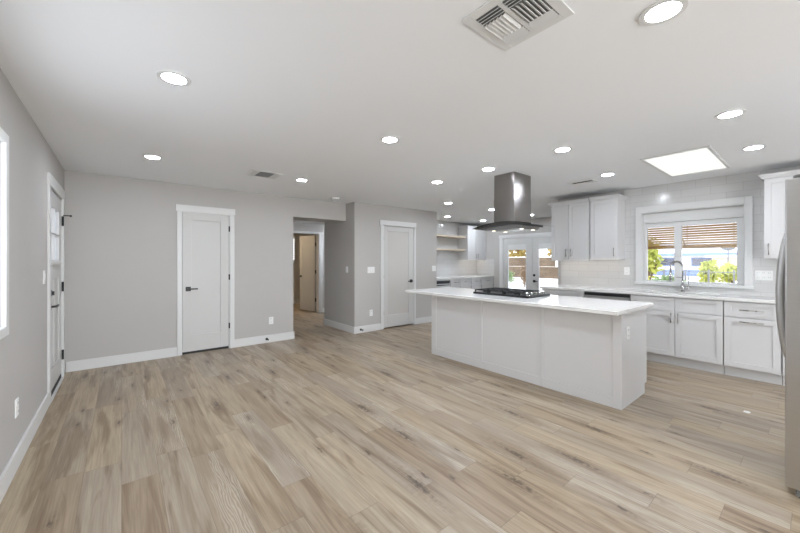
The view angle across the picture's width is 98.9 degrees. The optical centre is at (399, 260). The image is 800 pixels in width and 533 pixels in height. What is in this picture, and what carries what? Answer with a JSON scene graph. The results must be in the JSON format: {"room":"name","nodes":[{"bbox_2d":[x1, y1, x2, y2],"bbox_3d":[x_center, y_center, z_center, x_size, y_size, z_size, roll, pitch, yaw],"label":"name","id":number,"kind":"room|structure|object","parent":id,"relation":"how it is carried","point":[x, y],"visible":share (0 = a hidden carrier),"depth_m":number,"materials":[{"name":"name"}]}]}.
{"room":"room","nodes":[
{"label":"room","id":0,"kind":"room"},
{"bbox_2d":[0,68,63,474],"bbox_3d":[-1.052,0.123,0.350,0.120,2.440,9.870,0,0,-39],"label":"wall","id":1,"kind":"structure","parent":0,"point":[23,352],"depth_m":2.43,"materials":[{"name":"grey paint"}]},
{"bbox_2d":[0,127,8,339],"bbox_3d":[-1.806,-0.152,1.329,0.095,1.170,1.712,0,0,-39],"label":"window","id":2,"kind":"structure","parent":1,"relation":"in","point":[4,138],"depth_m":1.97,"materials":[{"name":"white paint"}]},
{"bbox_2d":[15,397,18,418],"bbox_3d":[-2.504,0.958,2.238,0.010,0.118,0.075,0,0,-39],"label":"wall outlet","id":3,"kind":"object","parent":1,"relation":"attached to","point":[17,398],"visible":1,"depth_m":2.23,"materials":[{"name":"white plastic"}]},
{"bbox_2d":[0,393,48,503],"bbox_3d":[-0.570,1.280,-0.135,0.016,0.125,8.510,0,0,-39],"label":"baseboard","id":4,"kind":"structure","parent":1,"relation":"attached to","point":[13,464],"depth_m":2.29,"materials":[{"name":"white paint"}]},
{"bbox_2d":[43,270,45,283],"bbox_3d":[-3.143,0.143,3.025,0.011,0.118,0.075,0,0,-39],"label":"light switch","id":5,"kind":"object","parent":1,"relation":"attached to","point":[44,273],"visible":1,"depth_m":3.01,"materials":[{"name":"white plastic"}]},
{"bbox_2d":[47,172,71,405],"bbox_3d":[-3.614,0.261,3.567,0.205,2.165,1.095,0,0,-39],"label":"door","id":6,"kind":"structure","parent":1,"relation":"in","point":[56,215],"depth_m":3.60,"materials":[{"name":"white paint"}]},
{"bbox_2d":[64,170,292,371],"bbox_3d":[-2.982,0.123,5.064,2.835,2.440,0.120,0,0,-39],"label":"wall","id":7,"kind":"structure","parent":0,"point":[121,232],"depth_m":4.62,"materials":[{"name":"grey paint"}]},
{"bbox_2d":[66,331,293,371],"bbox_3d":[-2.964,1.280,5.068,2.835,0.125,0.136,0,0,-39],"label":"baseboard","id":8,"kind":"structure","parent":7,"relation":"attached to","point":[78,365],"depth_m":4.59,"materials":[{"name":"white paint"}]},
{"bbox_2d":[176,204,234,355],"bbox_3d":[-2.892,0.271,5.105,0.777,2.145,0.170,0,0,-39],"label":"door","id":9,"kind":"structure","parent":7,"relation":"in","point":[205,237],"depth_m":5.08,"materials":[{"name":"white paint"}]},
{"bbox_2d":[293,233,312,299],"bbox_3d":[-3.322,0.123,10.898,4.600,2.440,0.100,0,0,-39],"label":"wall","id":10,"kind":"structure","parent":0,"point":[296,265],"depth_m":10.86,"materials":[{"name":"grey paint"}]},
{"bbox_2d":[293,237,294,261],"bbox_3d":[-3.438,-0.357,10.719,0.315,0.800,0.030,0,0,-39],"label":"window","id":11,"kind":"structure","parent":10,"relation":"in","point":[293,237],"depth_m":10.79,"materials":[{"name":"white paint"}]},
{"bbox_2d":[293,222,323,307],"bbox_3d":[-1.858,0.123,9.098,4.600,2.440,0.120,0,0,-39],"label":"wall","id":12,"kind":"structure","parent":0,"point":[297,226],"depth_m":8.72,"materials":[{"name":"grey paint"}]},
{"bbox_2d":[293,231,322,312],"bbox_3d":[-2.704,0.298,8.871,1.120,2.090,0.884,0,0,-39],"label":"door","id":13,"kind":"structure","parent":12,"relation":"in","point":[311,247],"depth_m":9.00,"materials":[{"name":"white paint"}]},
{"bbox_2d":[293,220,323,223],"bbox_3d":[-1.243,-1.007,8.341,4.600,0.100,2.090,0,0,-39],"label":"ceiling","id":14,"kind":"structure","parent":0,"point":[299,221],"depth_m":8.50,"materials":[{"name":"white paint"}]},
{"bbox_2d":[293,198,345,222],"bbox_3d":[-1.588,-0.933,6.417,1.035,0.328,0.460,0,0,-39],"label":"wall","id":15,"kind":"structure","parent":0,"point":[303,209],"depth_m":6.23,"materials":[{"name":"grey paint"}]},
{"bbox_2d":[324,203,350,325],"bbox_3d":[-1.213,0.123,6.871,0.120,2.440,1.090,0,0,-39],"label":"wall","id":16,"kind":"structure","parent":0,"point":[337,236],"depth_m":6.78,"materials":[{"name":"grey paint"}]},
{"bbox_2d":[324,319,354,333],"bbox_3d":[-1.222,1.280,6.775,0.016,0.125,1.226,0,0,-39],"label":"baseboard","id":17,"kind":"structure","parent":16,"relation":"attached to","point":[347,328],"depth_m":6.69,"materials":[{"name":"white paint"}]},
{"bbox_2d":[351,202,436,326],"bbox_3d":[-0.047,0.123,7.039,2.140,2.440,0.120,0,0,-39],"label":"wall","id":18,"kind":"structure","parent":0,"point":[365,217],"depth_m":6.62,"materials":[{"name":"grey paint"}]},
{"bbox_2d":[367,267,374,272],"bbox_3d":[-0.553,0.171,6.543,0.165,0.118,0.011,0,0,-39],"label":"light switch","id":19,"kind":"object","parent":18,"relation":"attached to","point":[369,269],"visible":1,"depth_m":6.54,"materials":[{"name":"white plastic"}]},
{"bbox_2d":[355,316,431,333],"bbox_3d":[-0.004,1.280,6.986,2.140,0.125,0.016,0,0,-39],"label":"baseboard","id":20,"kind":"structure","parent":18,"relation":"attached to","point":[367,328],"depth_m":6.60,"materials":[{"name":"white paint"}]},
{"bbox_2d":[380,220,415,329],"bbox_3d":[-0.055,0.271,7.000,0.945,2.145,0.170,0,0,-39],"label":"door","id":21,"kind":"structure","parent":18,"relation":"in","point":[397,239],"depth_m":6.98,"materials":[{"name":"white paint"}]},
{"bbox_2d":[0,0,799,224],"bbox_3d":[2.184,-1.172,3.491,9.105,0.150,10.860,0,0,-39],"label":"ceiling","id":22,"kind":"structure","parent":0,"point":[310,90],"depth_m":2.20,"materials":[{"name":"white paint"}]},
{"bbox_2d":[142,154,161,159],"bbox_3d":[-2.609,-1.094,3.609,0.172,0.006,0.172,0,0,-39],"label":"recessed light","id":23,"kind":"object","parent":22,"relation":"in","point":[153,157],"visible":1,"depth_m":3.61,"materials":[{"name":"white paint"}]},
{"bbox_2d":[157,70,190,85],"bbox_3d":[-1.354,-1.094,2.051,0.172,0.006,0.172,0,0,-39],"label":"recessed light","id":24,"kind":"object","parent":22,"relation":"in","point":[170,77],"visible":1,"depth_m":2.04,"materials":[{"name":"white paint"}]},
{"bbox_2d":[245,169,282,178],"bbox_3d":[-1.719,-1.091,4.332,0.370,0.011,0.310,0,0,-39],"label":"ceiling vent","id":25,"kind":"object","parent":22,"relation":"in","point":[257,173],"visible":1,"depth_m":4.32,"materials":[{"name":"white metal"}]},
{"bbox_2d":[295,178,308,181],"bbox_3d":[-1.327,-1.094,4.633,0.172,0.006,0.172,0,0,-39],"label":"recessed light","id":26,"kind":"object","parent":22,"relation":"in","point":[299,179],"visible":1,"depth_m":4.64,"materials":[{"name":"white paint"}]},
{"bbox_2d":[380,136,398,142],"bbox_3d":[-0.090,-1.094,3.089,0.172,0.006,0.172,0,0,-39],"label":"recessed light","id":27,"kind":"object","parent":22,"relation":"in","point":[387,139],"visible":1,"depth_m":3.08,"materials":[{"name":"white paint"}]},
{"bbox_2d":[431,181,442,183],"bbox_3d":[0.511,-1.094,4.750,0.172,0.006,0.172,0,0,-39],"label":"recessed light","id":28,"kind":"object","parent":22,"relation":"in","point":[432,182],"visible":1,"depth_m":4.76,"materials":[{"name":"white paint"}]},
{"bbox_2d":[481,167,495,170],"bbox_3d":[1.054,-1.094,4.079,0.172,0.006,0.172,0,0,-39],"label":"recessed light","id":29,"kind":"object","parent":22,"relation":"in","point":[485,168],"visible":1,"depth_m":4.08,"materials":[{"name":"white paint"}]},
{"bbox_2d":[473,171,552,232],"bbox_3d":[1.441,-0.744,4.408,0.520,0.707,0.860,0,0,-39],"label":"range hood","id":30,"kind":"object","parent":22,"relation":"hanging from","point":[512,190],"visible":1,"depth_m":4.29,"materials":[{"name":"silver metal"}]},
{"bbox_2d":[485,225,539,232],"bbox_3d":[1.441,-0.419,4.408,0.400,0.058,0.540,0,0,-39],"label":"hood","id":31,"kind":"object","parent":30,"relation":"attached to","point":[499,228],"depth_m":4.29,"materials":[{"name":"metal"}]},
{"bbox_2d":[461,0,573,50],"bbox_3d":[0.524,-1.089,1.535,0.350,0.016,0.350,0,0,-39],"label":"ceiling vent","id":32,"kind":"object","parent":22,"relation":"in","point":[505,23],"visible":1,"depth_m":1.54,"materials":[{"name":"white metal"}]},
{"bbox_2d":[553,147,571,152],"bbox_3d":[1.599,-1.094,3.366,0.172,0.006,0.172,0,0,-39],"label":"recessed light","id":33,"kind":"object","parent":22,"relation":"in","point":[560,149],"visible":1,"depth_m":3.35,"materials":[{"name":"white paint"}]},
{"bbox_2d":[566,178,597,184],"bbox_3d":[2.516,-1.091,4.735,0.280,0.011,0.310,0,0,-39],"label":"ceiling vent","id":34,"kind":"object","parent":22,"relation":"in","point":[588,180],"visible":1,"depth_m":4.72,"materials":[{"name":"white metal"}]},
{"bbox_2d":[600,173,614,176],"bbox_3d":[2.631,-1.094,4.338,0.172,0.006,0.172,0,0,-39],"label":"recessed light","id":35,"kind":"object","parent":22,"relation":"in","point":[604,174],"visible":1,"depth_m":4.32,"materials":[{"name":"white paint"}]},
{"bbox_2d":[639,0,688,25],"bbox_3d":[1.154,-1.094,1.502,0.172,0.006,0.172,0,0,-39],"label":"recessed light","id":36,"kind":"object","parent":22,"relation":"in","point":[662,11],"visible":1,"depth_m":1.50,"materials":[{"name":"white paint"}]},
{"bbox_2d":[640,145,730,176],"bbox_3d":[3.216,-1.091,3.835,1.190,0.012,0.570,0,0,-39],"label":"ceiling light panel","id":37,"kind":"object","parent":22,"relation":"attached to","point":[705,158],"visible":1,"depth_m":3.77,"materials":[{"name":"white paint"}]},
{"bbox_2d":[714,109,745,119],"bbox_3d":[2.462,-1.094,2.553,0.172,0.006,0.172,0,0,-39],"label":"recessed light","id":38,"kind":"object","parent":22,"relation":"in","point":[736,112],"visible":1,"depth_m":2.55,"materials":[{"name":"white paint"}]},
{"bbox_2d":[741,144,766,150],"bbox_3d":[3.416,-1.094,3.306,0.172,0.006,0.172,0,0,-39],"label":"recessed light","id":39,"kind":"object","parent":22,"relation":"in","point":[754,147],"visible":1,"depth_m":3.29,"materials":[{"name":"white paint"}]},
{"bbox_2d":[0,303,799,532],"bbox_3d":[0.973,1.383,4.981,9.105,0.080,14.700,0,0,-39],"label":"floor","id":40,"kind":"structure","parent":0,"point":[323,429],"depth_m":2.39,"materials":[{"name":"brown wood"}]},
{"bbox_2d":[437,279,449,287],"bbox_3d":[0.871,0.853,8.707,0.590,0.780,0.651,0,0,-39],"label":"appliance","id":41,"kind":"object","parent":40,"relation":"on","point":[442,283],"visible":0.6,"depth_m":8.53,"materials":[{"name":"silver metal"}]},
{"bbox_2d":[449,278,471,288],"bbox_3d":[1.423,0.901,9.173,0.835,0.884,0.645,0,0,-39],"label":"base cabinet","id":42,"kind":"object","parent":40,"relation":"on","point":[465,282],"visible":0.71,"depth_m":8.95,"materials":[{"name":"white paint"}]},
{"bbox_2d":[471,277,493,288],"bbox_3d":[2.129,0.901,9.748,0.977,0.884,0.645,0,0,-39],"label":"base cabinet","id":43,"kind":"object","parent":40,"relation":"on","point":[485,282],"visible":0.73,"depth_m":9.51,"materials":[{"name":"white paint"}]},
{"bbox_2d":[437,275,493,279],"bbox_3d":[1.413,0.440,9.172,2.813,0.035,0.636,0,0,-39],"label":"countertop","id":44,"kind":"structure","parent":43,"relation":"on","point":[465,276],"depth_m":9.33,"materials":[{"name":"white stone"}]},
{"bbox_2d":[432,295,646,409],"bbox_3d":[1.497,0.907,4.244,0.700,0.872,2.435,0,0,-39],"label":"kitchen island","id":45,"kind":"object","parent":40,"relation":"on","point":[584,355],"visible":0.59,"depth_m":3.58,"materials":[{"name":"white paint"}]},
{"bbox_2d":[405,287,652,315],"bbox_3d":[1.361,0.453,4.349,1.000,0.034,2.830,0,0,-39],"label":"island countertop","id":46,"kind":"structure","parent":45,"relation":"on","point":[581,304],"depth_m":3.69,"materials":[{"name":"white stone"}]},
{"bbox_2d":[473,287,549,297],"bbox_3d":[1.433,0.406,4.443,0.510,0.060,0.805,0,0,-39],"label":"gas cooktop","id":47,"kind":"object","parent":46,"relation":"in","point":[508,292],"visible":1,"depth_m":4.29,"materials":[{"name":"black metal"}]},
{"bbox_2d":[626,326,629,339],"bbox_3d":[2.114,0.668,3.170,0.075,0.118,0.010,0,0,-39],"label":"wall outlet","id":48,"kind":"object","parent":45,"relation":"attached to","point":[628,327],"visible":1,"depth_m":3.16,"materials":[{"name":"white plastic"}]},
{"bbox_2d":[542,289,584,296],"bbox_3d":[2.785,0.901,5.630,0.595,0.884,0.670,0,0,-39],"label":"base cabinet","id":49,"kind":"object","parent":40,"relation":"on","point":[572,293],"visible":0.14,"depth_m":5.43,"materials":[{"name":"white paint"}]},
{"bbox_2d":[584,291,630,300],"bbox_3d":[3.199,0.903,5.139,0.550,0.880,0.608,0,0,-39],"label":"dishwasher","id":50,"kind":"object","parent":40,"relation":"on","point":[600,295],"visible":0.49,"depth_m":4.95,"materials":[{"name":"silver metal"}]},
{"bbox_2d":[631,294,724,373],"bbox_3d":[3.681,0.901,4.529,0.595,0.884,0.940,0,0,-39],"label":"base cabinet","id":51,"kind":"object","parent":40,"relation":"on","point":[684,332],"visible":0.8,"depth_m":4.27,"materials":[{"name":"white paint"}]},
{"bbox_2d":[724,300,781,384],"bbox_3d":[4.123,0.901,3.985,0.595,0.884,0.454,0,0,-39],"label":"base cabinet","id":52,"kind":"object","parent":40,"relation":"on","point":[752,347],"visible":0.91,"depth_m":3.82,"materials":[{"name":"white paint"}]},
{"bbox_2d":[782,352,784,385],"bbox_3d":[4.593,0.901,3.435,0.561,0.884,0.983,0,0,-39],"label":"base cabinet","id":53,"kind":"object","parent":40,"relation":"on","point":[783,358],"visible":0.12,"depth_m":3.65,"materials":[{"name":"white paint"}]},
{"bbox_2d":[540,285,774,303],"bbox_3d":[3.729,0.440,4.478,0.587,0.035,3.690,0,0,-39],"label":"countertop","id":54,"kind":"structure","parent":53,"relation":"on","point":[713,296],"depth_m":4.52,"materials":[{"name":"white stone"}]},
{"bbox_2d":[669,261,688,291],"bbox_3d":[3.792,0.208,4.672,0.246,0.428,0.080,0,0,8],"label":"kitchen faucet","id":55,"kind":"object","parent":54,"relation":"on","point":[683,287],"visible":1,"depth_m":4.66,"materials":[{"name":"silver metal"}]},
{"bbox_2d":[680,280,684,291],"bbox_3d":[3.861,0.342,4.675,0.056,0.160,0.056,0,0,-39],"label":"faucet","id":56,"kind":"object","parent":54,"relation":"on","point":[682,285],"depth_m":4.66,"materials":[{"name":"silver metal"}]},
{"bbox_2d":[775,174,799,497],"bbox_3d":[2.792,0.425,1.955,0.910,1.835,0.869,0,0,-39],"label":"refrigerator","id":57,"kind":"object","parent":40,"relation":"on","point":[787,286],"visible":1,"depth_m":1.94,"materials":[{"name":"silver metal"}]},
{"bbox_2d":[477,217,550,287],"bbox_3d":[3.526,0.123,8.914,0.120,2.440,3.720,0,0,-39],"label":"wall","id":58,"kind":"structure","parent":0,"point":[492,238],"depth_m":9.74,"materials":[{"name":"grey paint"}]},
{"bbox_2d":[476,259,493,275],"bbox_3d":[2.507,0.183,10.065,0.008,0.480,0.632,0,0,-39],"label":"tiled wall","id":59,"kind":"structure","parent":58,"relation":"attached to","point":[483,267],"depth_m":10.05,"materials":[{"name":"white tile"}]},
{"bbox_2d":[499,232,550,292],"bbox_3d":[3.473,0.310,8.942,0.166,2.065,2.000,0,0,-39],"label":"door","id":60,"kind":"structure","parent":58,"relation":"in","point":[527,242],"depth_m":9.03,"materials":[{"name":"white paint"}]},
{"bbox_2d":[508,244,525,249],"bbox_3d":[3.170,-0.377,9.286,0.016,0.149,0.541,0,0,-39],"label":"raised blind","id":61,"kind":"object","parent":60,"relation":"attached to","point":[510,246],"depth_m":9.27,"materials":[{"name":"white paint"}]},
{"bbox_2d":[539,243,550,248],"bbox_3d":[3.741,-0.377,8.584,0.016,0.149,0.561,0,0,-39],"label":"raised blind","id":62,"kind":"object","parent":58,"relation":"attached to","point":[541,245],"depth_m":8.66,"materials":[{"name":"white paint"}]},
{"bbox_2d":[558,190,623,284],"bbox_3d":[4.069,0.123,4.664,0.160,2.440,3.800,0,0,-39],"label":"wall","id":63,"kind":"structure","parent":0,"point":[621,192],"depth_m":5.79,"materials":[{"name":"grey paint"}]},
{"bbox_2d":[548,198,589,260],"bbox_3d":[2.870,-0.494,5.704,0.372,0.980,0.654,0,0,-39],"label":"upper cabinet","id":64,"kind":"object","parent":63,"relation":"attached to","point":[570,220],"visible":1,"depth_m":5.57,"materials":[{"name":"white paint"}]},
{"bbox_2d":[589,194,627,258],"bbox_3d":[3.215,-0.506,5.280,0.372,0.956,0.414,0,0,-39],"label":"upper cabinet","id":65,"kind":"object","parent":63,"relation":"attached to","point":[607,213],"visible":1,"depth_m":5.19,"materials":[{"name":"white paint"}]},
{"bbox_2d":[561,165,799,296],"bbox_3d":[3.985,-0.337,4.634,0.008,1.520,3.620,0,0,-39],"label":"tiled wall","id":66,"kind":"structure","parent":63,"relation":"attached to","point":[609,273],"depth_m":4.77,"materials":[{"name":"white tile"}]},
{"bbox_2d":[624,267,629,274],"bbox_3d":[3.477,0.153,5.244,0.010,0.118,0.075,0,0,-39],"label":"wall outlet","id":67,"kind":"object","parent":66,"relation":"attached to","point":[626,269],"visible":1,"depth_m":5.24,"materials":[{"name":"white plastic"}]},
{"bbox_2d":[755,270,772,280],"bbox_3d":[4.387,0.173,4.126,0.010,0.118,0.150,0,0,-39],"label":"wall outlet","id":68,"kind":"object","parent":66,"relation":"attached to","point":[759,274],"visible":1,"depth_m":4.13,"materials":[{"name":"white plastic"}]},
{"bbox_2d":[634,196,753,288],"bbox_3d":[3.989,-0.230,4.715,0.185,1.145,1.257,0,0,-39],"label":"window","id":69,"kind":"structure","parent":63,"relation":"in","point":[739,210],"depth_m":4.64,"materials":[{"name":"white paint"}]},
{"bbox_2d":[648,222,736,248],"bbox_3d":[4.161,-0.517,4.964,0.360,0.680,1.750,0,0,-39],"label":"bamboo shade","id":70,"kind":"object","parent":69,"relation":"attached to","point":[653,242],"visible":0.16,"depth_m":4.97,"materials":[{"name":"brown wood"}]},
{"bbox_2d":[758,169,799,258],"bbox_3d":[4.564,-0.506,3.622,0.372,0.955,1.040,0,0,-39],"label":"upper cabinet","id":71,"kind":"object","parent":63,"relation":"attached to","point":[774,183],"visible":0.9,"depth_m":3.85,"materials":[{"name":"white paint"}]},
{"bbox_3d":[1.172,0.123,9.474,3.065,2.440,0.120,0,0,-39],"label":"wall","id":72,"kind":"structure","parent":0,"visible":0},
{"bbox_2d":[437,220,476,276],"bbox_3d":[1.212,-0.337,9.424,2.825,1.520,0.008,0,0,-39],"label":"tiled wall","id":73,"kind":"structure","parent":72,"relation":"attached to","point":[448,264],"depth_m":9.58,"materials":[{"name":"white tile"}]},
{"bbox_2d":[437,234,464,237],"bbox_3d":[0.977,-0.669,9.058,1.992,0.045,0.261,0,0,-39],"label":"floating shelf","id":74,"kind":"object","parent":73,"relation":"attached to","point":[438,235],"visible":0.49,"depth_m":9.25,"materials":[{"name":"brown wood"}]},
{"bbox_2d":[437,248,464,250],"bbox_3d":[0.977,-0.304,9.058,1.992,0.045,0.261,0,0,-39],"label":"floating shelf","id":75,"kind":"object","parent":73,"relation":"attached to","point":[438,249],"visible":0.49,"depth_m":9.20,"materials":[{"name":"brown wood"}]},
{"bbox_2d":[458,226,485,259],"bbox_3d":[2.094,-0.506,9.893,0.858,0.956,0.378,0,0,-39],"label":"upper cabinet","id":76,"kind":"object","parent":73,"relation":"attached to","point":[474,242],"visible":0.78,"depth_m":9.73,"materials":[{"name":"white paint"}]},
{"label":"outside","id":77,"kind":"structure","parent":0,"visible":0},
{"bbox_2d":[509,275,736,290],"bbox_3d":[24.823,1.413,29.861,63.800,0.100,75.000,0,0,-39],"label":"ground","id":78,"kind":"structure","parent":77,"point":[516,284],"depth_m":22.78,"materials":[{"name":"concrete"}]},
{"bbox_2d":[509,271,514,282],"bbox_3d":[6.173,0.860,19.544,0.902,1.026,0.800,0,0,38],"label":"potted shrub","id":79,"kind":"object","parent":78,"relation":"on","point":[511,278],"visible":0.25,"depth_m":19.34,"materials":[{"name":"green plant"}]},
{"bbox_2d":[509,250,525,256],"bbox_3d":[11.614,-0.466,33.380,3.812,3.663,3.174,0,0,-39],"label":"tree","id":80,"kind":"object","parent":78,"relation":"on","point":[520,253],"visible":0.3,"depth_m":32.94,"materials":[{"name":"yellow plant"}]},
{"bbox_2d":[520,265,525,287],"bbox_3d":[6.352,0.771,17.526,0.606,1.194,0.476,0,0,-39],"label":"shrub","id":81,"kind":"object","parent":78,"relation":"on","point":[523,272],"visible":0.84,"depth_m":17.46,"materials":[{"name":"brown plant"}]},
{"bbox_2d":[509,256,557,278],"bbox_3d":[7.468,0.503,32.179,0.300,1.720,19.500,0,0,-39],"label":"wall","id":82,"kind":"structure","parent":78,"relation":"on","point":[547,269],"depth_m":27.32,"materials":[{"name":"concrete"}]},
{"bbox_2d":[648,245,663,279],"bbox_3d":[8.133,0.294,10.999,0.724,2.147,0.700,0,0,-39],"label":"tree","id":83,"kind":"object","parent":78,"relation":"on","point":[653,254],"visible":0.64,"depth_m":10.89,"materials":[{"name":"green plant"}]},
{"bbox_2d":[651,274,686,280],"bbox_3d":[9.745,0.896,12.480,1.352,0.961,1.179,0,0,-39],"label":"shrub","id":84,"kind":"object","parent":78,"relation":"on","point":[663,277],"visible":0.16,"depth_m":12.47,"materials":[{"name":"green plant"}]},
{"bbox_2d":[650,243,736,275],"bbox_3d":[28.749,-0.207,34.344,9.450,3.140,14.000,0,0,-39],"label":"house","id":85,"kind":"structure","parent":78,"relation":"on","point":[691,258],"depth_m":31.02,"materials":[{"name":"white paint"}]},
{"bbox_2d":[655,269,736,282],"bbox_3d":[11.112,0.843,13.319,0.050,1.040,5.490,0,0,-39],"label":"fence","id":86,"kind":"object","parent":78,"relation":"on","point":[663,271],"visible":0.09,"depth_m":12.81,"materials":[{"name":"grey metal"}]},
{"bbox_2d":[697,259,720,281],"bbox_3d":[14.240,0.629,15.800,1.027,1.478,0.842,0,0,-39],"label":"shrub","id":87,"kind":"object","parent":78,"relation":"on","point":[710,265],"visible":0.58,"depth_m":15.71,"materials":[{"name":"green plant"}]},
{"bbox_2d":[705,255,736,279],"bbox_3d":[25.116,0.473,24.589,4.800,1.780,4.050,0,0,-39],"label":"building","id":88,"kind":"structure","parent":78,"relation":"on","point":[721,259],"depth_m":24.16,"materials":[{"name":"beige paint"}]},
{"bbox_2d":[714,261,736,282],"bbox_3d":[17.803,0.689,18.569,1.492,1.371,1.343,0,0,-39],"label":"shrub","id":89,"kind":"object","parent":78,"relation":"on","point":[726,267],"visible":0.72,"depth_m":18.34,"materials":[{"name":"green plant"}]},
{"bbox_2d":[721,248,734,282],"bbox_3d":[20.225,0.208,21.093,0.190,2.310,0.680,0,0,-39],"label":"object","id":90,"kind":"object","parent":78,"relation":"on","point":[727,249],"visible":0.48,"depth_m":21.06,"materials":[{"name":"grey metal"}]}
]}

